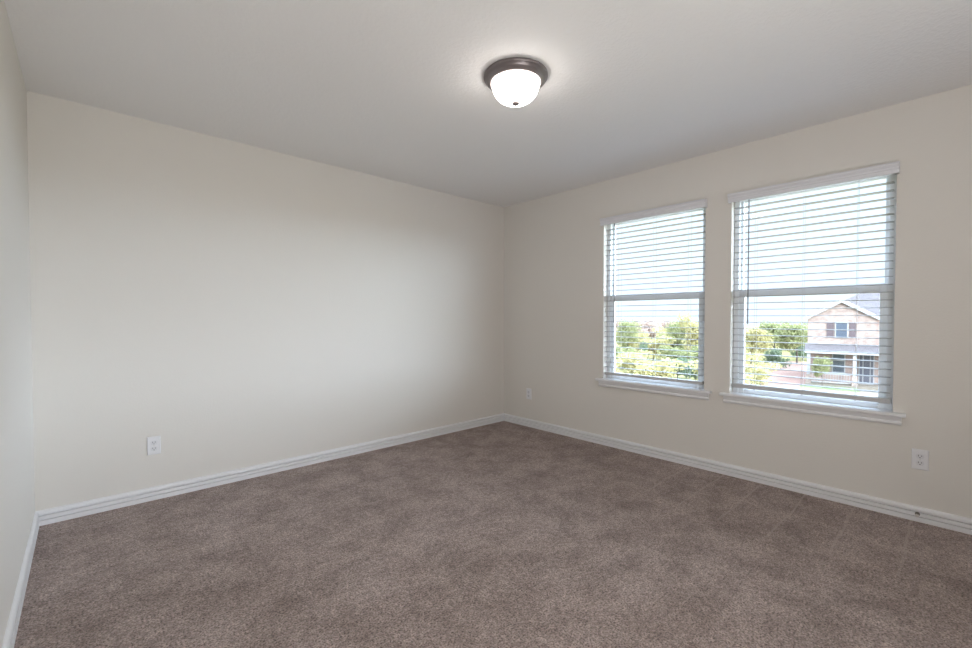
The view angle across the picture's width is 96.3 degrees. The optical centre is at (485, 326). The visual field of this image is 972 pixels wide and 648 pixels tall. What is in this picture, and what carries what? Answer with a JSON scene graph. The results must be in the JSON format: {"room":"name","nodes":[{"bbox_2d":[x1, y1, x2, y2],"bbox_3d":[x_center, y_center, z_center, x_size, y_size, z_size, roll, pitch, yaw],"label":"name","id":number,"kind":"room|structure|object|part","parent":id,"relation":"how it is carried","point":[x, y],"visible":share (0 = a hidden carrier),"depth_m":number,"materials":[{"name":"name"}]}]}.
{"room":"empty bedroom","nodes":[
{"label":"empty bedroom","id":0,"kind":"room"},
{"bbox_2d":[0,0,34,647],"bbox_3d":[-0.978,-0.056,0.656,0.115,2.440,4.750,-1,2,-43],"label":"wall","id":1,"kind":"structure","parent":0,"point":[17,481],"depth_m":1.82,"materials":[{"name":"white paint"}]},
{"bbox_2d":[1,512,38,647],"bbox_3d":[-0.925,1.121,0.718,0.016,0.084,4.734,-1,2,-43],"label":"baseboard","id":2,"kind":"structure","parent":1,"relation":"attached to","point":[9,639],"depth_m":1.79,"materials":[{"name":"white paint"}]},
{"bbox_2d":[26,90,503,510],"bbox_3d":[-1.210,-0.117,3.755,3.985,2.440,0.115,-1,2,-43],"label":"wall","id":3,"kind":"structure","parent":0,"point":[238,305],"depth_m":3.10,"materials":[{"name":"white paint"}]},
{"bbox_2d":[147,435,160,455],"bbox_3d":[-2.150,0.769,2.817,0.071,0.117,0.009,-1,2,-43],"label":"power outlet","id":4,"kind":"object","parent":3,"relation":"attached to","point":[153,443],"visible":1,"depth_m":2.81,"materials":[{"name":"white plastic"}]},
{"bbox_2d":[35,413,503,525],"bbox_3d":[-1.166,1.061,3.730,3.755,0.084,0.016,-1,2,-43],"label":"baseboard","id":5,"kind":"structure","parent":3,"relation":"attached to","point":[75,510],"depth_m":3.12,"materials":[{"name":"white paint"}]},
{"bbox_2d":[4,0,971,206],"bbox_3d":[0.442,-1.372,1.945,3.985,0.140,4.980,-1,2,-43],"label":"ceiling","id":6,"kind":"structure","parent":0,"point":[396,90],"depth_m":2.24,"materials":[{"name":"white paint"}]},
{"bbox_2d":[484,57,547,106],"bbox_3d":[0.154,-1.230,2.266,0.334,0.155,0.334,-1,2,-43],"label":"ceiling light","id":7,"kind":"object","parent":6,"relation":"attached to","point":[514,81],"visible":1,"depth_m":2.18,"materials":[{"name":"white glass"}]},
{"bbox_3d":[0.154,-1.218,2.267,0.248,0.100,0.248,-1,2,-43],"label":"lamp shade","id":8,"kind":"part","parent":7,"relation":"part of","materials":[{"name":"white glass"}]},
{"bbox_2d":[14,421,971,647],"bbox_3d":[0.442,1.218,1.996,3.985,0.160,4.980,-1,2,-43],"label":"floor","id":9,"kind":"structure","parent":0,"point":[503,534],"depth_m":2.10,"materials":[{"name":"carpet"}]},
{"bbox_2d":[504,84,971,518],"bbox_3d":[1.862,-0.108,3.284,0.115,2.440,4.750,-1,2,-43],"label":"wall","id":10,"kind":"structure","parent":0,"point":[556,273],"depth_m":3.04,"materials":[{"name":"white paint"}]},
{"bbox_2d":[526,388,531,399],"bbox_3d":[0.464,0.728,4.719,0.009,0.117,0.071,-1,2,-43],"label":"power outlet","id":11,"kind":"object","parent":10,"relation":"attached to","point":[528,391],"visible":1,"depth_m":4.72,"materials":[{"name":"white plastic"}]},
{"bbox_2d":[595,208,711,399],"bbox_3d":[1.423,-0.206,3.732,0.169,1.537,1.011,-1,2,-43],"label":"window","id":12,"kind":"structure","parent":10,"relation":"in","point":[696,391],"depth_m":3.73,"materials":[{"name":"white plastic"}]},
{"bbox_3d":[1.399,0.512,3.723,0.103,0.050,1.011,-1,2,-43],"label":"sill","id":13,"kind":"part","parent":12,"relation":"part of","materials":[{"name":"white paint"}]},
{"bbox_2d":[600,199,707,384],"bbox_3d":[1.396,-0.267,3.707,0.105,1.440,0.924,-1,2,-43],"label":"window blind","id":14,"kind":"object","parent":12,"relation":"attached to","point":[702,203],"visible":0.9,"depth_m":3.68,"materials":[{"name":"white plastic"}]},
{"bbox_3d":[1.193,-0.261,3.923,0.002,1.371,0.002,0,1,17],"label":"ladder cord","id":15,"kind":"part","parent":14,"relation":"part of","materials":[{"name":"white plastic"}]},
{"bbox_3d":[1.414,-0.257,3.684,0.002,1.371,0.002,0,1,-13],"label":"ladder cord","id":16,"kind":"part","parent":14,"relation":"part of","materials":[{"name":"white fabric"}]},
{"bbox_3d":[1.415,0.436,3.736,0.051,0.024,0.871,-1,2,-43],"label":"rail","id":17,"kind":"part","parent":14,"relation":"part of","materials":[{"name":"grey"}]},
{"bbox_3d":[1.454,-0.257,3.720,0.002,1.371,0.002,0,1,-13],"label":"ladder cord","id":18,"kind":"part","parent":14,"relation":"part of","materials":[{"name":"white fabric"}]},
{"bbox_3d":[1.612,-0.252,3.470,0.002,1.371,0.002,0,1,-13],"label":"ladder cord","id":19,"kind":"part","parent":14,"relation":"part of","materials":[{"name":"white fabric"}]},
{"bbox_3d":[1.651,-0.253,3.506,0.002,1.371,0.002,0,1,-13],"label":"ladder cord","id":20,"kind":"part","parent":14,"relation":"part of","materials":[{"name":"white fabric"}]},
{"bbox_3d":[1.452,0.107,3.765,0.024,0.794,0.823,-1,2,-43],"label":"sash","id":21,"kind":"part","parent":12,"relation":"part of","materials":[{"name":"white plastic"}]},
{"bbox_3d":[1.471,-0.595,3.768,0.022,0.709,0.823,-1,2,-43],"label":"sash","id":22,"kind":"part","parent":12,"relation":"part of","materials":[{"name":"white plastic"}]},
{"bbox_2d":[504,413,971,534],"bbox_3d":[1.819,1.071,3.257,0.016,0.084,4.734,-1,2,-43],"label":"baseboard","id":23,"kind":"structure","parent":10,"relation":"attached to","point":[902,510],"depth_m":3.03,"materials":[{"name":"white paint"}]},
{"bbox_2d":[719,173,905,425],"bbox_3d":[2.156,-0.191,2.940,0.169,1.537,1.008,-1,2,-43],"label":"window","id":24,"kind":"structure","parent":10,"relation":"in","point":[825,406],"depth_m":2.83,"materials":[{"name":"white plastic"}]},
{"bbox_3d":[2.131,0.528,2.932,0.103,0.050,1.008,-1,2,-43],"label":"sill","id":25,"kind":"part","parent":24,"relation":"part of","materials":[{"name":"white paint"}]},
{"bbox_3d":[2.185,0.123,2.973,0.024,0.794,0.820,-1,2,-43],"label":"sash","id":26,"kind":"part","parent":24,"relation":"part of","materials":[{"name":"white plastic"}]},
{"bbox_2d":[727,161,899,403],"bbox_3d":[2.128,-0.254,2.916,0.105,1.433,0.921,-1,2,-43],"label":"window blind","id":27,"kind":"object","parent":24,"relation":"attached to","point":[894,167],"visible":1,"depth_m":2.87,"materials":[{"name":"white plastic"}]},
{"bbox_3d":[1.930,-0.251,3.127,0.002,1.361,0.002,0,1,17],"label":"ladder cord","id":28,"kind":"part","parent":27,"relation":"part of","materials":[{"name":"white fabric"}]},
{"bbox_3d":[1.969,-0.251,3.163,0.002,1.361,0.002,0,1,-13],"label":"ladder cord","id":29,"kind":"part","parent":27,"relation":"part of","materials":[{"name":"white fabric"}]},
{"bbox_3d":[2.123,-0.246,2.918,0.002,1.361,0.002,-1,2,-43],"label":"ladder cord","id":30,"kind":"part","parent":27,"relation":"part of","materials":[{"name":"white fabric"}]},
{"bbox_3d":[2.162,-0.247,2.955,0.002,1.361,0.002,-1,2,-43],"label":"ladder cord","id":31,"kind":"part","parent":27,"relation":"part of","materials":[{"name":"white fabric"}]},
{"bbox_3d":[2.147,0.442,2.945,0.051,0.030,0.868,-1,2,-43],"label":"rail","id":32,"kind":"part","parent":27,"relation":"part of","materials":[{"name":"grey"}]},
{"bbox_3d":[2.312,-0.242,2.714,0.002,1.361,0.002,-1,2,-43],"label":"ladder cord","id":33,"kind":"part","parent":27,"relation":"part of","materials":[{"name":"white fabric"}]},
{"bbox_3d":[2.351,-0.243,2.751,0.002,1.361,0.002,-1,2,-43],"label":"ladder cord","id":34,"kind":"part","parent":27,"relation":"part of","materials":[{"name":"white fabric"}]},
{"bbox_3d":[2.204,-0.580,2.977,0.022,0.709,0.820,-1,2,-43],"label":"sash","id":35,"kind":"part","parent":24,"relation":"part of","materials":[{"name":"white plastic"}]},
{"bbox_2d":[911,448,928,470],"bbox_3d":[2.507,0.767,2.513,0.009,0.117,0.071,-1,2,-43],"label":"power outlet","id":36,"kind":"object","parent":10,"relation":"attached to","point":[920,458],"visible":1,"depth_m":2.51,"materials":[{"name":"white plastic"}]},
{"bbox_2d":[916,454,923,458],"bbox_3d":[2.505,0.748,2.510,0.003,0.027,0.034,-1,2,-43],"label":"receptacle","id":37,"kind":"object","parent":36,"relation":"attached to","point":[918,456],"depth_m":2.51,"materials":[{"name":"grey plastic"}]},
{"bbox_2d":[916,460,923,465],"bbox_3d":[2.505,0.787,2.511,0.003,0.027,0.034,-1,2,-43],"label":"receptacle","id":38,"kind":"object","parent":36,"relation":"attached to","point":[918,462],"depth_m":2.51,"materials":[{"name":"grey plastic"}]},
{"label":"outside","id":39,"kind":"structure","parent":0,"visible":0},
{"bbox_2d":[860,389,877,392],"bbox_3d":[30.938,4.823,29.909,8.050,0.130,1.700,1,1,37],"label":"ground","id":40,"kind":"structure","parent":39,"point":[861,389],"depth_m":31.75,"materials":[{"name":"concrete"}]},
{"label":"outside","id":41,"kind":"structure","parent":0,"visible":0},
{"bbox_2d":[800,385,858,391],"bbox_3d":[26.298,4.744,33.431,3.500,0.150,1.700,1,1,37],"label":"ground","id":42,"kind":"structure","parent":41,"point":[800,385],"depth_m":32.98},
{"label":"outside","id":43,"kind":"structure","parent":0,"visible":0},
{"bbox_2d":[615,325,859,391],"bbox_3d":[121.514,3.315,117.365,329.400,0.500,520.000,-1,2,-43],"label":"ground","id":44,"kind":"structure","parent":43,"point":[784,353],"depth_m":58.08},
{"bbox_2d":[615,358,623,369],"bbox_3d":[9.969,3.657,36.771,3.000,2.077,2.729,1,1,30],"label":"shrub","id":45,"kind":"object","parent":44,"relation":"on","point":[616,360],"visible":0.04,"depth_m":36.53,"materials":[{"name":"yellow plant"}]},
{"bbox_2d":[615,345,635,367],"bbox_3d":[14.700,3.227,46.966,3.909,2.558,4.087,0,1,19],"label":"shrub","id":46,"kind":"object","parent":44,"relation":"on","point":[616,349],"visible":0.23,"depth_m":47.25,"materials":[{"name":"green plant"}]},
{"bbox_2d":[615,319,641,348],"bbox_3d":[17.366,1.700,53.481,2.981,5.361,2.753,-1,1,-38],"label":"tree","id":47,"kind":"object","parent":44,"relation":"on","point":[626,331],"visible":0.94,"depth_m":53.03,"materials":[{"name":"green plant"}]},
{"bbox_2d":[617,333,640,350],"bbox_3d":[21.190,2.434,65.795,4.056,3.433,3.693,0,1,17],"label":"shrub","id":48,"kind":"object","parent":44,"relation":"on","point":[638,342],"visible":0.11,"depth_m":64.68,"materials":[{"name":"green plant"}]},
{"bbox_2d":[615,353,649,373],"bbox_3d":[13.203,3.432,38.732,2.992,2.466,2.721,0,1,-2],"label":"shrub","id":49,"kind":"object","parent":44,"relation":"on","point":[625,360],"visible":0.44,"depth_m":38.48,"materials":[{"name":"yellow plant"}]},
{"bbox_2d":[617,350,653,370],"bbox_3d":[14.673,3.387,42.859,2.915,2.390,3.205,0,1,-21],"label":"shrub","id":50,"kind":"object","parent":44,"relation":"on","point":[643,351],"visible":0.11,"depth_m":42.41,"materials":[{"name":"yellow plant"}]},
{"bbox_2d":[632,319,644,331],"bbox_3d":[29.123,1.108,82.789,3.394,5.383,4.050,0,1,23],"label":"tree","id":51,"kind":"object","parent":44,"relation":"on","point":[641,323],"visible":0.27,"depth_m":81.94,"materials":[{"name":"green plant"}]},
{"bbox_2d":[632,331,648,350],"bbox_3d":[24.442,2.368,68.965,4.322,3.442,3.931,-1,1,-39],"label":"shrub","id":52,"kind":"object","parent":44,"relation":"on","point":[646,335],"visible":0.16,"depth_m":68.08,"materials":[{"name":"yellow plant"}]},
{"bbox_2d":[639,340,648,357],"bbox_3d":[17.657,3.006,48.972,1.462,2.935,1.798,0,1,5],"label":"shrub","id":53,"kind":"object","parent":44,"relation":"on","point":[641,344],"visible":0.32,"depth_m":48.77,"materials":[{"name":"green plant"}]},
{"bbox_2d":[642,320,662,338],"bbox_3d":[28.603,1.300,75.596,3.394,5.281,4.040,1,1,41],"label":"tree","id":54,"kind":"object","parent":44,"relation":"on","point":[648,326],"visible":0.68,"depth_m":75.25,"materials":[{"name":"pink plant"}]},
{"bbox_2d":[640,335,676,359],"bbox_3d":[21.972,2.668,55.825,4.493,3.355,4.934,0,1,22],"label":"shrub","id":55,"kind":"object","parent":44,"relation":"on","point":[662,342],"visible":0.63,"depth_m":55.00,"materials":[{"name":"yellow plant"}]},
{"bbox_2d":[632,357,686,377],"bbox_3d":[12.846,3.497,32.506,3.756,2.585,4.125,0,1,13],"label":"shrub","id":56,"kind":"object","parent":44,"relation":"on","point":[644,367],"visible":0.69,"depth_m":31.81,"materials":[{"name":"yellow plant"}]},
{"bbox_2d":[652,326,667,336],"bbox_3d":[30.340,1.958,69.735,6.646,4.263,6.052,1,1,33],"label":"shrub","id":57,"kind":"object","parent":44,"relation":"on","point":[663,331],"visible":0.09,"depth_m":69.87,"materials":[{"name":"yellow plant"}]},
{"bbox_2d":[658,320,672,331],"bbox_3d":[33.882,1.185,81.412,4.050,5.281,3.394,-1,1,-34],"label":"tree","id":58,"kind":"object","parent":44,"relation":"on","point":[665,323],"visible":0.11,"depth_m":80.67,"materials":[{"name":"pink plant"}]},
{"bbox_2d":[656,334,689,351],"bbox_3d":[28.016,2.522,64.046,5.812,3.330,5.559,0,1,-15],"label":"shrub","id":59,"kind":"object","parent":44,"relation":"on","point":[675,342],"visible":0.11,"depth_m":63.49,"materials":[{"name":"green plant"}]},
{"bbox_2d":[657,345,693,361],"bbox_3d":[20.945,3.254,47.578,3.744,2.477,3.914,0,1,-10],"label":"shrub","id":60,"kind":"object","parent":44,"relation":"on","point":[667,352],"visible":0.59,"depth_m":47.64,"materials":[{"name":"green plant"}]},
{"bbox_2d":[665,320,687,345],"bbox_3d":[25.892,1.649,58.422,3.418,5.265,3.701,1,1,28],"label":"tree","id":61,"kind":"object","parent":44,"relation":"on","point":[670,331],"visible":0.63,"depth_m":57.88,"materials":[{"name":"green plant"}]},
{"bbox_2d":[662,357,693,378],"bbox_3d":[16.763,3.637,38.337,3.595,2.055,2.924,1,1,31],"label":"shrub","id":62,"kind":"object","parent":44,"relation":"on","point":[682,358],"visible":0.19,"depth_m":37.77,"materials":[{"name":"green plant"}]},
{"bbox_2d":[676,311,698,360],"bbox_3d":[25.085,1.296,51.115,4.373,6.272,4.849,0,1,10],"label":"tree","id":63,"kind":"object","parent":44,"relation":"on","point":[693,323],"visible":0.38,"depth_m":50.65,"materials":[{"name":"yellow plant"}]},
{"bbox_2d":[680,364,697,378],"bbox_3d":[17.305,3.778,35.968,2.326,1.859,1.892,1,1,24],"label":"shrub","id":64,"kind":"object","parent":44,"relation":"on","point":[689,370],"visible":0.29,"depth_m":36.08,"materials":[{"name":"green plant"}]},
{"bbox_2d":[688,359,697,380],"bbox_3d":[16.641,3.579,32.074,3.137,2.431,2.854,1,1,40],"label":"shrub","id":65,"kind":"object","parent":44,"relation":"on","point":[694,361],"visible":0.03,"depth_m":32.24,"materials":[{"name":"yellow plant"}]},
{"bbox_2d":[690,344,697,361],"bbox_3d":[22.521,3.144,43.180,4.419,2.888,4.227,1,1,35],"label":"shrub","id":66,"kind":"object","parent":44,"relation":"on","point":[693,347],"visible":0.09,"depth_m":43.04,"materials":[{"name":"green plant"}]},
{"bbox_2d":[745,374,755,383],"bbox_3d":[16.163,3.818,29.170,3.061,2.053,2.784,-1,1,-26],"label":"shrub","id":67,"kind":"object","parent":44,"relation":"on","point":[746,375],"visible":0.05,"depth_m":28.64,"materials":[{"name":"yellow plant"}]},
{"bbox_2d":[745,352,764,365],"bbox_3d":[21.599,3.396,36.760,2.868,2.622,3.153,0,1,-9],"label":"shrub","id":68,"kind":"object","parent":44,"relation":"on","point":[754,357],"visible":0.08,"depth_m":35.87,"materials":[{"name":"yellow plant"}]},
{"bbox_2d":[745,326,773,363],"bbox_3d":[31.568,1.740,51.226,3.743,5.362,4.150,-1,1,-26],"label":"tree","id":69,"kind":"object","parent":44,"relation":"on","point":[748,337],"visible":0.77,"depth_m":50.08,"materials":[{"name":"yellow plant"}]},
{"bbox_2d":[745,362,782,385],"bbox_3d":[20.547,3.675,33.345,2.982,2.179,3.278,-1,1,-29],"label":"shrub","id":70,"kind":"object","parent":44,"relation":"on","point":[747,370],"visible":0.52,"depth_m":32.56,"materials":[{"name":"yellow plant"}]},
{"bbox_2d":[758,321,789,347],"bbox_3d":[36.498,1.756,55.351,4.718,5.169,4.358,-1,1,-33],"label":"tree","id":71,"kind":"object","parent":44,"relation":"on","point":[772,328],"visible":0.26,"depth_m":54.68,"materials":[{"name":"green plant"}]},
{"bbox_2d":[758,348,791,367],"bbox_3d":[30.321,3.348,45.876,2.408,2.348,2.961,0,1,-4],"label":"shrub","id":72,"kind":"object","parent":44,"relation":"on","point":[773,351],"visible":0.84,"depth_m":45.30,"materials":[{"name":"green plant"}]},
{"bbox_2d":[790,345,806,359],"bbox_3d":[40.715,3.157,55.565,3.595,2.348,2.924,-1,1,-29],"label":"shrub","id":73,"kind":"object","parent":44,"relation":"on","point":[792,353],"visible":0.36,"depth_m":55.33,"materials":[{"name":"green plant"}]},
{"bbox_2d":[810,356,832,385],"bbox_3d":[25.983,3.470,33.731,1.419,2.539,1.310,-1,1,-38],"label":"tree","id":74,"kind":"object","parent":44,"relation":"on","point":[815,361],"visible":0.77,"depth_m":33.55,"materials":[{"name":"green plant"}]},
{"bbox_2d":[804,293,879,389],"bbox_3d":[33.302,0.814,36.211,10.800,7.700,11.280,1,1,37],"label":"brick house","id":75,"kind":"structure","parent":44,"relation":"on","point":[836,328],"depth_m":34.73,"materials":[{"name":"beige stone"}]},
{"bbox_2d":[827,323,833,336],"bbox_3d":[27.965,0.240,35.348,0.430,1.160,0.050,1,1,37],"label":"shutter","id":76,"kind":"object","parent":75,"relation":"hanging from","point":[830,333],"depth_m":35.32,"materials":[{"name":"brown"}]},
{"bbox_3d":[27.139,4.043,34.235,2.450,0.720,0.060,1,1,37],"label":"porch railing","id":77,"kind":"part","parent":75,"relation":"part of","materials":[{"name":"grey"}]},
{"bbox_3d":[28.461,2.455,35.109,0.700,0.420,0.020,1,1,37],"label":"pane","id":78,"kind":"part","parent":75,"relation":"part of","materials":[{"name":"grey glass"}]},
{"bbox_3d":[28.461,3.450,35.129,0.700,0.370,0.020,1,1,37],"label":"pane","id":79,"kind":"part","parent":75,"relation":"part of","materials":[{"name":"grey"}]},
{"bbox_3d":[28.461,2.975,35.120,0.700,0.420,0.020,1,1,37],"label":"pane","id":80,"kind":"part","parent":75,"relation":"part of","materials":[{"name":"grey glass"}]},
{"bbox_3d":[28.495,0.550,34.870,0.680,0.520,0.020,1,1,37],"label":"pane","id":81,"kind":"part","parent":75,"relation":"part of","materials":[{"name":"grey"}]},
{"bbox_3d":[28.495,-0.050,34.858,0.680,0.520,0.020,1,1,37],"label":"pane","id":82,"kind":"part","parent":75,"relation":"part of","materials":[{"name":"grey"}]},
{"bbox_3d":[28.427,-1.404,34.808,4.600,1.750,0.060,1,1,37],"label":"gable trim","id":83,"kind":"part","parent":75,"relation":"part of","materials":[{"name":"grey"}]},
{"bbox_2d":[849,323,855,336],"bbox_3d":[29.088,0.257,34.495,0.410,1.160,0.050,1,1,37],"label":"shutter","id":84,"kind":"object","parent":75,"relation":"hanging from","point":[852,326],"depth_m":34.49,"materials":[{"name":"brown"}]},
{"bbox_3d":[29.833,3.335,34.122,0.940,2.380,0.080,1,1,37],"label":"door","id":85,"kind":"part","parent":75,"relation":"part of","materials":[{"name":"grey"}]},
{"bbox_3d":[29.811,3.841,34.087,0.360,1.170,0.020,1,1,37],"label":"door panel","id":86,"kind":"part","parent":75,"relation":"part of","materials":[{"name":"grey glass"}]},
{"bbox_3d":[29.811,2.706,34.064,0.360,0.900,0.020,1,1,37],"label":"door panel","id":87,"kind":"part","parent":75,"relation":"part of","materials":[{"name":"grey glass"}]},
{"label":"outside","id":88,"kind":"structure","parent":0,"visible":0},
{"bbox_2d":[754,384,877,396],"bbox_3d":[25.252,4.863,28.169,15.000,0.120,7.850,1,1,37],"label":"ground","id":89,"kind":"structure","parent":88,"point":[815,389],"depth_m":31.81,"materials":[{"name":"concrete"}]},
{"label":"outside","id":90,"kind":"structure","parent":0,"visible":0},
{"bbox_2d":[760,361,810,388],"bbox_3d":[30.608,4.547,43.932,3.289,0.130,25.102,1,1,36],"label":"dirt ground","id":91,"kind":"structure","parent":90,"point":[793,366],"depth_m":39.91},
{"bbox_2d":[773,323,807,362],"bbox_3d":[36.000,1.893,50.773,4.631,5.074,4.277,-1,2,-44],"label":"tree","id":92,"kind":"object","parent":91,"relation":"on","point":[787,333],"visible":0.84,"depth_m":50.20,"materials":[{"name":"green plant"}]}
]}

